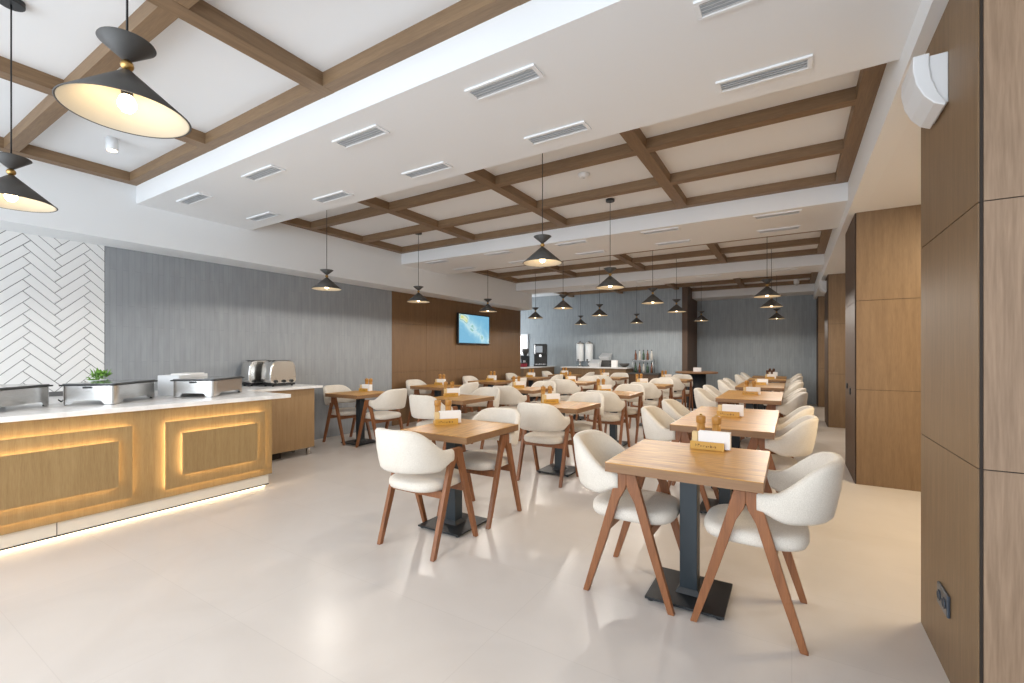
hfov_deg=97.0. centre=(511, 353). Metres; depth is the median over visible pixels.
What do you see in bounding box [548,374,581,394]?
dining table
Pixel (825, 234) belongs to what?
trim
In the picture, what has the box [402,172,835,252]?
ceiling beam
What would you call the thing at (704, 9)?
ceiling vent
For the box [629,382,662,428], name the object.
dining chair
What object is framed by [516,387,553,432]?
dining table
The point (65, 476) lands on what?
counter
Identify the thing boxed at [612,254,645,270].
trim
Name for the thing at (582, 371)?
counter
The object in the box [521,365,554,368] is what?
countertop
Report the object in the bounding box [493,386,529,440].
dining chair
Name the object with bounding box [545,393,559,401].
napkin stack
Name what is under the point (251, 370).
toaster
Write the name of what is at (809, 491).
dining chair
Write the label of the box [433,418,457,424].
napkin holder
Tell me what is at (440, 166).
ceiling vent
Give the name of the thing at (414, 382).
dining chair
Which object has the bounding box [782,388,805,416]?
dining chair
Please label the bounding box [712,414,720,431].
pepper mill
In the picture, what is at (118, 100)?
pendant lamp
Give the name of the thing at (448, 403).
pepper mill
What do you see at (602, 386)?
napkin stack
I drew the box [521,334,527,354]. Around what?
window
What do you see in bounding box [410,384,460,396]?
dining table
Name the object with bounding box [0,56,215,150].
trim
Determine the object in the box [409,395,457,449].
dining chair
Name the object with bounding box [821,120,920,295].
ceiling
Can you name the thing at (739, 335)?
wall
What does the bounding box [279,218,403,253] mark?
trim
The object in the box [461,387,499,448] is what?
dining chair
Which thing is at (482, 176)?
trim
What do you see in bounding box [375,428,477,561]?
dining chair
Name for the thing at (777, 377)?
dining table
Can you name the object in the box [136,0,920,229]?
ceiling
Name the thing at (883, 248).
wall
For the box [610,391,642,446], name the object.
dining table
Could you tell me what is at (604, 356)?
bin
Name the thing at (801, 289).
beam
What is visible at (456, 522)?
dining table
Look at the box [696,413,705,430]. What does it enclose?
pepper mill
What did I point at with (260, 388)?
countertop
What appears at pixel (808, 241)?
trim
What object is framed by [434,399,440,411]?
pepper mill
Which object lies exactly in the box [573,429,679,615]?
dining chair
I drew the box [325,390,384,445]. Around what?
dining table
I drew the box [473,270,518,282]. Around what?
trim
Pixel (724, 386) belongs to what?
dining chair
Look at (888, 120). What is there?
wall
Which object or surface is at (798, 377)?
dining chair
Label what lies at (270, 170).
ceiling vent
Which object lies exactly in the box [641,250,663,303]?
pendant lamp
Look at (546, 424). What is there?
dining chair
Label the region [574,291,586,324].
pendant lamp
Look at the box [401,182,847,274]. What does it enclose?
ceiling
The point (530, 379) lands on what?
dining table
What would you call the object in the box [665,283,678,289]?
trim
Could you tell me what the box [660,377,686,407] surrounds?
dining chair
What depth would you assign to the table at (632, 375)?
12.14 m
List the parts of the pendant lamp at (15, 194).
cord, bulb, lamp shade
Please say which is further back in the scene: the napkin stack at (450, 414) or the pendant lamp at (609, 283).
the pendant lamp at (609, 283)
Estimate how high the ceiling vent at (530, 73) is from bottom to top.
0.012 m
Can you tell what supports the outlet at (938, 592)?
attached to the wall socket at (943, 598)
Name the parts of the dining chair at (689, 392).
backrest, leg, leg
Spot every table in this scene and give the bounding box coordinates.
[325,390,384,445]
[400,419,517,537]
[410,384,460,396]
[435,394,494,450]
[468,380,511,386]
[511,376,549,400]
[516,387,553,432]
[537,401,600,476]
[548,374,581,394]
[573,381,596,419]
[605,439,769,619]
[610,377,628,388]
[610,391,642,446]
[627,372,660,402]
[639,384,672,425]
[670,406,778,512]
[674,379,692,400]
[675,371,717,408]
[715,390,782,448]
[735,382,784,409]
[747,378,785,408]
[752,376,786,391]
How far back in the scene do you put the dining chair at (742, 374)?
11.65 m
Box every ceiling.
[0,0,859,296]
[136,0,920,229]
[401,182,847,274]
[516,254,823,293]
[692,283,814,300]
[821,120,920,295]
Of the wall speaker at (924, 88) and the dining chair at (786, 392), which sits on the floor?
the dining chair at (786, 392)
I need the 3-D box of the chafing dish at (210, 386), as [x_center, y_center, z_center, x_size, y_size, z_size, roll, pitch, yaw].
[-3.072,0.328,4.601,0.414,0.174,0.604,0,0,-6]
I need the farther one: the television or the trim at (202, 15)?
the television
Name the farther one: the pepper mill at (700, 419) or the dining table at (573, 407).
the dining table at (573, 407)
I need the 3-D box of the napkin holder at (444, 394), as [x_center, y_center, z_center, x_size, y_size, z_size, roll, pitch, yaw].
[-0.839,0.556,6.186,0.190,0.048,0.085,0,0,-20]
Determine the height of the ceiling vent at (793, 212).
0.012 m
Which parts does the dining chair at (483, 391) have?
leg, seat, backrest, leg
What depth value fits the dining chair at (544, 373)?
12.85 m
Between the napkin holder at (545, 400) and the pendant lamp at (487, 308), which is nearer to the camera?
the napkin holder at (545, 400)
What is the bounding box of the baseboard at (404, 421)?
[392,404,501,425]
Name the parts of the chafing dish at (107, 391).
glass lid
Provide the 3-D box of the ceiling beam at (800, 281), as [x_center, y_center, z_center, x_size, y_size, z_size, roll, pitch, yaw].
[4.897,-1.806,12.908,6.220,0.093,0.090,0,0,32]
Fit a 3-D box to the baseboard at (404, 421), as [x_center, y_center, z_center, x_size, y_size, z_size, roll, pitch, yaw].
[-0.990,1.290,10.333,0.012,0.080,4.660,0,0,32]
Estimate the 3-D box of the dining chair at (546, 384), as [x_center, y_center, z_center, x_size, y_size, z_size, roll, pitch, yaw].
[0.480,0.910,7.947,0.543,0.840,0.639,0,0,32]
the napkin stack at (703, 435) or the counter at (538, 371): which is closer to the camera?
the napkin stack at (703, 435)
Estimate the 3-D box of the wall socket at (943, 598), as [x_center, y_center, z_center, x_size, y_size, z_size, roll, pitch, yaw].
[1.800,1.025,1.891,0.016,0.090,0.150,0,0,32]
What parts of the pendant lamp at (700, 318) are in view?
lamp shade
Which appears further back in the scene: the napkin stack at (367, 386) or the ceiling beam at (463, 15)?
the napkin stack at (367, 386)
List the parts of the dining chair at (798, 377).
backrest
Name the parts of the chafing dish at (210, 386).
glass lid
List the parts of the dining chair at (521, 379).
backrest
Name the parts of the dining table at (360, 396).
plate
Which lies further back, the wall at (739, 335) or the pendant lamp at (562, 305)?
the wall at (739, 335)
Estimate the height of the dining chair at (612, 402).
0.840 m
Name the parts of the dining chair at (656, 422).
backrest, leg, leg, leg, leg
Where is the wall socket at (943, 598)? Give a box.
[936,581,949,618]
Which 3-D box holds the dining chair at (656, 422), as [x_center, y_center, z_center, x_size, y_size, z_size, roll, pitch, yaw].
[1.487,0.910,4.047,0.639,0.840,0.543,0,0,31]
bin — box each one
[588,359,601,366]
[599,353,611,359]
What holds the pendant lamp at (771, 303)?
hanging from the ceiling at (208, 81)
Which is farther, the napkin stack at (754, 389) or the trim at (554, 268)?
the trim at (554, 268)
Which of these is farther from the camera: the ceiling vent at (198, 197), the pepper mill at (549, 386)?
the pepper mill at (549, 386)
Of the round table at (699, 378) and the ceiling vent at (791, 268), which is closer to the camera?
the ceiling vent at (791, 268)
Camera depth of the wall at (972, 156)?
1.57 m
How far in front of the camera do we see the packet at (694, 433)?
2.78 m
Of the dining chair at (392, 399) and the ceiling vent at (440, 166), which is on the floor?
the dining chair at (392, 399)
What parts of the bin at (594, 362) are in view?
bin lid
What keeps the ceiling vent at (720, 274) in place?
in the ceiling at (807, 263)
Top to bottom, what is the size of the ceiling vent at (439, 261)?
0.012 m
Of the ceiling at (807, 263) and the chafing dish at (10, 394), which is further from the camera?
the ceiling at (807, 263)
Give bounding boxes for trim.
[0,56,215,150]
[0,136,139,185]
[4,0,198,151]
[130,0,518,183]
[147,0,333,97]
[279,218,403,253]
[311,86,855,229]
[358,197,477,241]
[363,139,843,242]
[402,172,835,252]
[464,169,568,227]
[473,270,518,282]
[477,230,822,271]
[498,237,819,277]
[515,0,530,5]
[518,248,816,282]
[544,266,575,277]
[556,292,573,296]
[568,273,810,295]
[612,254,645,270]
[619,128,687,208]
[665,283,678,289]
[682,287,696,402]
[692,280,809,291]
[706,243,726,263]
[733,278,744,287]
[810,272,817,283]
[817,229,831,253]
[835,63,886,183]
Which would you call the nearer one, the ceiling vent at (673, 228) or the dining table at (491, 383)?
the ceiling vent at (673, 228)
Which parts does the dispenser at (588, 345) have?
tank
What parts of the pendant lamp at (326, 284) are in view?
lamp shade, cord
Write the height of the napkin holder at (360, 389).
0.048 m
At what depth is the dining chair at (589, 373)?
12.04 m
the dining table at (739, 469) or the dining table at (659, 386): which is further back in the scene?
the dining table at (659, 386)
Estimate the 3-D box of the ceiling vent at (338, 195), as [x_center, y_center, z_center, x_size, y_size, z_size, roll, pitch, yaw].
[-1.790,-1.564,4.521,0.470,0.012,0.130,0,0,32]
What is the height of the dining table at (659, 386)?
0.750 m
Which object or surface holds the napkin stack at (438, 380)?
in the napkin holder
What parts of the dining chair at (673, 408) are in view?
backrest, leg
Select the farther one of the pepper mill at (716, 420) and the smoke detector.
the smoke detector
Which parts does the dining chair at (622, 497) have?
backrest, leg, seat rail, leg, seat, leg, seat rail, leg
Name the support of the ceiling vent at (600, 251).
in the ceiling at (823, 207)
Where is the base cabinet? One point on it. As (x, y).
(293, 417)
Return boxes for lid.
[171,373,203,378]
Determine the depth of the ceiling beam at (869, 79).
3.38 m
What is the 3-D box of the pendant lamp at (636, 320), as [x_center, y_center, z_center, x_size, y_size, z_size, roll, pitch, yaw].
[3.204,-1.320,11.633,0.347,1.060,0.347,0,0,43]
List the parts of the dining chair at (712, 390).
backrest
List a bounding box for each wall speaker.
[819,280,826,293]
[901,52,947,128]
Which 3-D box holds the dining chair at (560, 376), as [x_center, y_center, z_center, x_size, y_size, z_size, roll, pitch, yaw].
[0.909,0.910,10.901,0.639,0.840,0.543,0,0,31]
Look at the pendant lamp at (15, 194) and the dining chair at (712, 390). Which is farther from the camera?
the dining chair at (712, 390)
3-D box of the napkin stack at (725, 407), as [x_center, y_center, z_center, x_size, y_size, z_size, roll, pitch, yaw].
[2.047,0.522,4.195,0.177,0.099,0.054,0,0,32]
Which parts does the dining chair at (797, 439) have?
leg, leg, seat, backrest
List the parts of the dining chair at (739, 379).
backrest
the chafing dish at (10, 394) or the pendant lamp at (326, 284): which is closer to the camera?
the chafing dish at (10, 394)
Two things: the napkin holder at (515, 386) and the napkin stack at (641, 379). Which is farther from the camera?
the napkin stack at (641, 379)
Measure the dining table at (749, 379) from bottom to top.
0.750 m
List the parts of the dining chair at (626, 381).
backrest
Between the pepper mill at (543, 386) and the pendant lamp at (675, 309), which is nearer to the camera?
the pepper mill at (543, 386)
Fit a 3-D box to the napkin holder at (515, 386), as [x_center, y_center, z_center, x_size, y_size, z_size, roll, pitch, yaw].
[0.108,0.556,7.717,0.190,0.048,0.085,0,0,-20]
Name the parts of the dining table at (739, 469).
plate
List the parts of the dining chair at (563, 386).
seat, backrest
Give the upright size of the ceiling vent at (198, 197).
0.012 m
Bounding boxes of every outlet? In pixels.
[936,589,940,600]
[941,597,944,608]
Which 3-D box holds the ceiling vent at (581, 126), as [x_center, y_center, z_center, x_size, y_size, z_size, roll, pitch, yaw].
[0.319,-1.564,3.218,0.470,0.012,0.130,0,0,32]
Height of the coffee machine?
0.680 m
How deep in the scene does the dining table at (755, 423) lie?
3.82 m
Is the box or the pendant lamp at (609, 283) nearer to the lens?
the box
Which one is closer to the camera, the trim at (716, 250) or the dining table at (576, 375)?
the trim at (716, 250)
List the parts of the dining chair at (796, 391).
backrest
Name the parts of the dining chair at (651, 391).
leg, seat, backrest, leg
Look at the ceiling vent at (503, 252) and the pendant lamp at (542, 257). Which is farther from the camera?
the ceiling vent at (503, 252)
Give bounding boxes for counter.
[0,399,271,551]
[521,367,553,398]
[562,368,632,394]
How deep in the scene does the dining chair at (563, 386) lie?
8.70 m
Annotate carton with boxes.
[611,360,617,366]
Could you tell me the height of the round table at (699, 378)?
0.890 m
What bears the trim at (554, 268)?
attached to the ceiling at (208, 81)
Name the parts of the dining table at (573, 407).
plate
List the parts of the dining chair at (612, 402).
seat rail, seat, backrest, leg, leg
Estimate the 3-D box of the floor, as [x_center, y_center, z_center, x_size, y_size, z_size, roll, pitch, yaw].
[1.106,1.380,6.546,13.400,0.100,17.700,0,0,32]
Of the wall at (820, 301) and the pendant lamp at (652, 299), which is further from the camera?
the wall at (820, 301)
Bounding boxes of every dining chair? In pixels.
[322,385,371,444]
[355,388,406,447]
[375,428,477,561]
[406,379,433,425]
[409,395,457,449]
[437,407,521,529]
[443,382,478,411]
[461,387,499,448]
[462,376,487,411]
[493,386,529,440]
[500,378,526,405]
[505,373,527,386]
[516,402,578,487]
[528,381,555,402]
[535,374,562,400]
[542,371,552,380]
[550,392,603,463]
[553,379,585,420]
[569,376,598,415]
[570,372,594,394]
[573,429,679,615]
[586,390,630,446]
[593,375,616,390]
[604,384,645,443]
[610,373,628,405]
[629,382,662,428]
[641,378,673,421]
[641,405,718,511]
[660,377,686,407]
[662,399,691,485]
[672,374,692,410]
[690,452,844,655]
[694,388,742,439]
[703,385,744,438]
[718,380,745,408]
[723,378,737,386]
[729,415,818,502]
[735,374,745,407]
[740,372,750,379]
[740,406,813,449]
[764,382,803,405]
[765,392,807,457]
[772,376,802,391]
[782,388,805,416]
[785,380,802,388]
[786,374,801,381]
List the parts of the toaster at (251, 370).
plate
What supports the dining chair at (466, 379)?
on the floor
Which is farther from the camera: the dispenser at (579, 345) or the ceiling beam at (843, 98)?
the dispenser at (579, 345)
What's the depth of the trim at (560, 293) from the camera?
13.45 m
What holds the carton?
on the countertop at (562, 366)
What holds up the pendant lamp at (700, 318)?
hanging from the ceiling at (208, 81)
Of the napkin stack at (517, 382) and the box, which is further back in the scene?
the napkin stack at (517, 382)
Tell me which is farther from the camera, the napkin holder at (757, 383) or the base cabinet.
the napkin holder at (757, 383)
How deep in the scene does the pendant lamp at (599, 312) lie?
9.36 m
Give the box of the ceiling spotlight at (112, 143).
[106,136,118,151]
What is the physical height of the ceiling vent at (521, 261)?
0.012 m
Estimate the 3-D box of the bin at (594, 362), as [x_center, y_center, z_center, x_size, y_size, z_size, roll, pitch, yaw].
[2.396,0.271,13.084,0.318,0.218,0.285,0,0,32]
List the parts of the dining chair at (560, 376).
backrest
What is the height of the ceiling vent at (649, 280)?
0.012 m
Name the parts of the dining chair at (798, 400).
leg, backrest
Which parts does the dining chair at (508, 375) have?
backrest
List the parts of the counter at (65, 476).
panel, panel, plinth trim, panel, panel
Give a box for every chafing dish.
[0,384,52,406]
[59,379,157,404]
[170,376,243,396]
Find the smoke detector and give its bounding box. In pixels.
[578,172,589,178]
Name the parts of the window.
pane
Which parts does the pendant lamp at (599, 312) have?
lamp shade, cord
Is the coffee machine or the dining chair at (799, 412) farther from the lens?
the coffee machine
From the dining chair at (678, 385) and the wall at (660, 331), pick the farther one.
the wall at (660, 331)
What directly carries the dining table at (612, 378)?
on the floor
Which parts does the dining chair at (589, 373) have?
backrest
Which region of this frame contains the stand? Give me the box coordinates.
[601,360,610,366]
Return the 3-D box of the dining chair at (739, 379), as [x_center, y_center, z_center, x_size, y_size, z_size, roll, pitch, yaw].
[5.518,0.910,10.498,0.639,0.840,0.543,0,0,33]
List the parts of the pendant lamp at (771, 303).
lamp shade, cord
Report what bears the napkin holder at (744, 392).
on the dining table at (732, 396)
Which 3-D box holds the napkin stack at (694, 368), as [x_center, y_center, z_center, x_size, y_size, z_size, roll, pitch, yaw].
[4.553,0.388,11.122,0.177,0.099,0.054,0,0,32]
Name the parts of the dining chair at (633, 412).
seat, backrest, seat rail, leg, leg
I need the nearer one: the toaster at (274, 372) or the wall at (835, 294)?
the toaster at (274, 372)
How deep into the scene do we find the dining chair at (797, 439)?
3.42 m
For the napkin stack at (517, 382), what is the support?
in the napkin holder at (515, 386)
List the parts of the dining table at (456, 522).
plate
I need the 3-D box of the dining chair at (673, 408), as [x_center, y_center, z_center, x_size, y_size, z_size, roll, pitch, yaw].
[1.892,0.910,4.702,0.639,0.840,0.543,0,0,32]
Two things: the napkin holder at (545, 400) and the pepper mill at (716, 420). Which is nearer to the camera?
the pepper mill at (716, 420)
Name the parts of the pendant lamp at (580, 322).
lamp shade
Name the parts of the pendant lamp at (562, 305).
lamp shade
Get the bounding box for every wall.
[0,229,391,439]
[392,291,520,420]
[521,287,681,402]
[697,295,815,403]
[813,0,948,298]
[816,296,824,406]
[825,273,844,427]
[845,204,921,491]
[921,0,1023,682]
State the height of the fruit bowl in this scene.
0.110 m
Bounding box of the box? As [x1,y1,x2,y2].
[157,373,207,395]
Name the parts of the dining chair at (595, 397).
leg, seat, backrest, leg, leg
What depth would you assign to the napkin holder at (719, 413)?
4.17 m
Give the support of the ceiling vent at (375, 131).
in the ceiling at (614, 66)
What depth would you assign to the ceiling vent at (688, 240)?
6.36 m
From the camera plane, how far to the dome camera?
11.14 m
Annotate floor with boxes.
[0,398,949,682]
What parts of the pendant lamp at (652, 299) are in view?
lamp shade, cord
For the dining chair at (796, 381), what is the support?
on the floor
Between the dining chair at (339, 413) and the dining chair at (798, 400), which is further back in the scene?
the dining chair at (339, 413)
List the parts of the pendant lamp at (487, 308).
lamp shade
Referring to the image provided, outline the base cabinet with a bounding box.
[269,388,313,459]
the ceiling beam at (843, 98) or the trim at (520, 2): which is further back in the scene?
the ceiling beam at (843, 98)
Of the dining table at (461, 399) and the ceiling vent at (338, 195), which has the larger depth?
the dining table at (461, 399)
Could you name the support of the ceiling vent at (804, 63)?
in the ceiling at (614, 66)
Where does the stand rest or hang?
on the countertop at (562, 366)
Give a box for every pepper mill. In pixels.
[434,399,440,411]
[445,398,451,410]
[541,385,544,399]
[548,385,551,393]
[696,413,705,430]
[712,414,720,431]
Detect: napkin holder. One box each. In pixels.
[359,388,369,391]
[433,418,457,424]
[443,393,457,396]
[512,385,523,387]
[541,399,558,403]
[690,440,724,451]
[717,411,739,416]
[743,391,757,394]
[756,382,765,384]
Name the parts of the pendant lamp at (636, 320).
lamp shade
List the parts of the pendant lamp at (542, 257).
cord, lamp shade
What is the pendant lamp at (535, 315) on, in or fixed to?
hanging from the ceiling at (208, 81)
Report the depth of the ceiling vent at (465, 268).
8.30 m
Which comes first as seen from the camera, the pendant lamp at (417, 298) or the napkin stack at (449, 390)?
the napkin stack at (449, 390)
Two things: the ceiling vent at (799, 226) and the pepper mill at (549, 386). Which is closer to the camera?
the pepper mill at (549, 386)
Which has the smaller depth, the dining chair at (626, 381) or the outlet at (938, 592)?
the outlet at (938, 592)
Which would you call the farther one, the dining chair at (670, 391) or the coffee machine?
the coffee machine
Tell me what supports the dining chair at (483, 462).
on the floor
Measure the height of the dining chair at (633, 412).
0.840 m
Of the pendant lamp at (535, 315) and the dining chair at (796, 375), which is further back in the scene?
the dining chair at (796, 375)
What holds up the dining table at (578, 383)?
on the floor
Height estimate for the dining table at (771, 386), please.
0.750 m
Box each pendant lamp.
[0,0,57,212]
[52,0,191,138]
[311,210,341,290]
[407,233,429,302]
[479,299,496,311]
[523,153,562,266]
[528,274,542,318]
[553,294,572,308]
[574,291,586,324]
[591,267,607,315]
[596,198,624,289]
[630,314,642,323]
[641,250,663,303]
[667,259,685,312]
[694,311,708,320]
[753,279,781,297]
[760,249,782,307]
[769,308,784,319]
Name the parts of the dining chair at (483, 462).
leg, seat rail, seat, leg, backrest, seat rail, leg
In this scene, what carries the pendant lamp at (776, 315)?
hanging from the ceiling at (208, 81)
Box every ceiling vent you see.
[176,192,212,204]
[241,164,285,181]
[246,212,279,221]
[312,190,353,203]
[332,124,389,148]
[401,161,452,178]
[425,260,450,263]
[451,267,475,270]
[465,63,544,101]
[484,251,512,255]
[508,260,524,263]
[524,120,590,145]
[555,240,588,246]
[576,250,606,255]
[637,280,658,282]
[641,227,680,234]
[655,239,691,245]
[693,0,757,21]
[696,274,721,277]
[715,54,812,94]
[753,209,801,219]
[757,225,800,233]
[768,268,797,271]
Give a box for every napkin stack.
[362,384,371,390]
[437,379,445,384]
[439,410,460,422]
[446,388,459,394]
[515,381,525,386]
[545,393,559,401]
[601,385,611,390]
[640,378,647,381]
[693,367,700,371]
[698,430,730,449]
[722,404,743,415]
[746,387,760,393]
[757,379,767,384]
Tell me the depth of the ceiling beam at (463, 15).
2.84 m
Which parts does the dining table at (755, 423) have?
plate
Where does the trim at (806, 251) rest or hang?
attached to the wall at (888, 120)
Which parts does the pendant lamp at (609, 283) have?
lamp shade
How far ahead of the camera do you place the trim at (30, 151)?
4.25 m
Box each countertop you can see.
[0,390,290,422]
[22,384,322,404]
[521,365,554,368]
[561,366,633,368]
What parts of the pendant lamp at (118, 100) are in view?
lamp shade, cord, bulb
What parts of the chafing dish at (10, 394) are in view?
glass lid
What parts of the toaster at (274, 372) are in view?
plate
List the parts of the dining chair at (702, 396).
backrest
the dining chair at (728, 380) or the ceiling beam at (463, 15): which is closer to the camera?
the ceiling beam at (463, 15)
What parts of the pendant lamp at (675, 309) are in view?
lamp shade, cord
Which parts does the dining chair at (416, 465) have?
leg, backrest, seat rail, leg, seat, leg, seat rail, leg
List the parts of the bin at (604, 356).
bin lid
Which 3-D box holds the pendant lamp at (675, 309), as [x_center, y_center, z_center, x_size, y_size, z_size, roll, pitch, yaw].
[3.105,-1.320,8.543,0.347,1.060,0.347,0,0,13]
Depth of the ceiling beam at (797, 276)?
11.64 m
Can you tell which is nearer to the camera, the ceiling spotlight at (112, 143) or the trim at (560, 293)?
the ceiling spotlight at (112, 143)
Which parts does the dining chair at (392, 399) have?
leg, leg, seat, seat rail, backrest, leg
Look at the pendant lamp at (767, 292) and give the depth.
6.22 m
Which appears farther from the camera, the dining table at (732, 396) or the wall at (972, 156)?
the dining table at (732, 396)
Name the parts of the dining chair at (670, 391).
backrest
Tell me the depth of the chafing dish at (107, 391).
3.69 m
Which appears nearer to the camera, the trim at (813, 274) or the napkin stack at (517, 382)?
the napkin stack at (517, 382)
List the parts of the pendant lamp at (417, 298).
cord, lamp shade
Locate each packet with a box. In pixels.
[434,412,439,422]
[692,430,697,440]
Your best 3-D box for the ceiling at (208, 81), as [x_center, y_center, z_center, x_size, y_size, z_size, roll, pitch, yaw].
[1.106,-1.900,6.546,13.400,0.100,17.700,0,0,32]
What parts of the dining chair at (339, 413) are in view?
leg, leg, backrest, seat, seat rail, leg, leg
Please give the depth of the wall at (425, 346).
9.62 m
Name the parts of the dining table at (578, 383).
plate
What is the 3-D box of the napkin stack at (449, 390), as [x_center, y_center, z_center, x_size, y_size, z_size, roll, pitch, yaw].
[-0.806,0.522,6.204,0.177,0.099,0.054,0,0,-20]
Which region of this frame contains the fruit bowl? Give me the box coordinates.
[619,363,629,366]
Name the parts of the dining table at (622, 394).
plate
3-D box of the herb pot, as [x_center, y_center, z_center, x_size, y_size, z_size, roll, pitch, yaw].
[-4.000,0.277,4.401,0.207,0.296,0.180,0,0,1]
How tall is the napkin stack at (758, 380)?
0.099 m
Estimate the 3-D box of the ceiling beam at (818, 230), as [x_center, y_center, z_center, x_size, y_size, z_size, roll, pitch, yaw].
[1.874,-1.806,8.017,6.220,0.093,0.090,0,0,32]
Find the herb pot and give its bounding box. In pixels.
[86,368,112,381]
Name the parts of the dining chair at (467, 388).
backrest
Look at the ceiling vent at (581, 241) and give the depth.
6.40 m
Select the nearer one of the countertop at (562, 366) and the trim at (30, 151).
the trim at (30, 151)
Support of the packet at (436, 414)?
in the napkin holder at (454, 420)
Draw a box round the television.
[457,312,488,344]
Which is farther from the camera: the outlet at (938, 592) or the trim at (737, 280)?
the trim at (737, 280)
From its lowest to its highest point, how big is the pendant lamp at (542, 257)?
1.060 m
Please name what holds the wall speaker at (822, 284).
attached to the wall at (835, 294)
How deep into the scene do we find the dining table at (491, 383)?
9.48 m
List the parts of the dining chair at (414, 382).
leg, backrest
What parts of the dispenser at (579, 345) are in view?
tank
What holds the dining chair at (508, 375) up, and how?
on the floor
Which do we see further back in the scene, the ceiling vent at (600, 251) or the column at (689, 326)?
the column at (689, 326)
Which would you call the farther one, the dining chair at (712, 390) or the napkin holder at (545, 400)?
the dining chair at (712, 390)
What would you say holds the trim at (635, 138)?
attached to the ceiling at (208, 81)
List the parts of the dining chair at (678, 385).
seat, backrest, leg, leg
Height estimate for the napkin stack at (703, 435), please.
0.099 m
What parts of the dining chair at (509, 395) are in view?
seat, backrest, leg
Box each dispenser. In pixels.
[576,341,583,366]
[585,341,592,366]
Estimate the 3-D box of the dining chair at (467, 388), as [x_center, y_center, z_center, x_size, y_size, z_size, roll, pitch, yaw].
[-0.905,0.910,7.966,0.639,0.840,0.543,0,0,32]
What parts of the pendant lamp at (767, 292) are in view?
lamp shade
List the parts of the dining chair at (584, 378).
backrest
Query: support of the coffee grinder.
on the countertop at (530, 366)
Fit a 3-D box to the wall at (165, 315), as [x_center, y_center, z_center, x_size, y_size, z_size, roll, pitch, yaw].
[-4.554,-0.120,4.719,0.150,2.900,8.640,0,0,32]
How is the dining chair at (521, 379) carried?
on the floor
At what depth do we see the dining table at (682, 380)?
10.06 m
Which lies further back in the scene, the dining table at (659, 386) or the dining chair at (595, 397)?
the dining table at (659, 386)
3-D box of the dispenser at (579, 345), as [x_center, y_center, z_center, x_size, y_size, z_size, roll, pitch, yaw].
[2.037,0.000,13.573,0.247,0.760,0.240,0,0,-15]
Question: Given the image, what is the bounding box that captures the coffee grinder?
[521,349,529,365]
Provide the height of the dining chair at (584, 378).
0.840 m
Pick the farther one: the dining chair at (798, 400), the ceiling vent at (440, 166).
the dining chair at (798, 400)
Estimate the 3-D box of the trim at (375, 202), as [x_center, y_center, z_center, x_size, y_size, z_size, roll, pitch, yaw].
[-1.266,-1.804,6.008,0.110,0.092,2.610,0,0,32]
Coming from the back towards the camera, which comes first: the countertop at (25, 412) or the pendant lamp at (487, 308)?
the pendant lamp at (487, 308)
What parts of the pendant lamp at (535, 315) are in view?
lamp shade, cord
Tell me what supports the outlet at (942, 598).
attached to the wall socket at (943, 598)
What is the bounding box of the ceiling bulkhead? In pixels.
[0,151,531,310]
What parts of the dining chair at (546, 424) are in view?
leg, leg, seat rail, backrest, seat, leg, leg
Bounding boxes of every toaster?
[240,360,266,385]
[261,360,295,386]
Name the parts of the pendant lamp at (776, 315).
lamp shade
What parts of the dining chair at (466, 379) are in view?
backrest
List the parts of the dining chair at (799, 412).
seat, backrest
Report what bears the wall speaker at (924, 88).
attached to the wall at (972, 156)
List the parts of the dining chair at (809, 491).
leg, seat, leg, leg, backrest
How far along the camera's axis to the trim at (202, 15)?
2.58 m
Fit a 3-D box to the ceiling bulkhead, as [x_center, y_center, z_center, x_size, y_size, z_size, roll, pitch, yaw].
[-3.182,-1.505,6.521,0.590,0.690,13.150,0,0,32]
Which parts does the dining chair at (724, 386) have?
backrest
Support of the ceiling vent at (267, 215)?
in the ceiling at (614, 66)
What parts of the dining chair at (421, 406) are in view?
seat, backrest, leg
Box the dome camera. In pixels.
[794,279,798,285]
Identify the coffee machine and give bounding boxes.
[534,344,546,365]
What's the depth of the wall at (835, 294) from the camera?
8.15 m
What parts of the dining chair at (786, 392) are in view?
backrest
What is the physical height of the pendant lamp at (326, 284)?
1.060 m
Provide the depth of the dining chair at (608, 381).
10.42 m
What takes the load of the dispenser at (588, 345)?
on the countertop at (562, 366)
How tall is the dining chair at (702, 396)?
0.840 m
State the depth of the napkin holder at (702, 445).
2.73 m

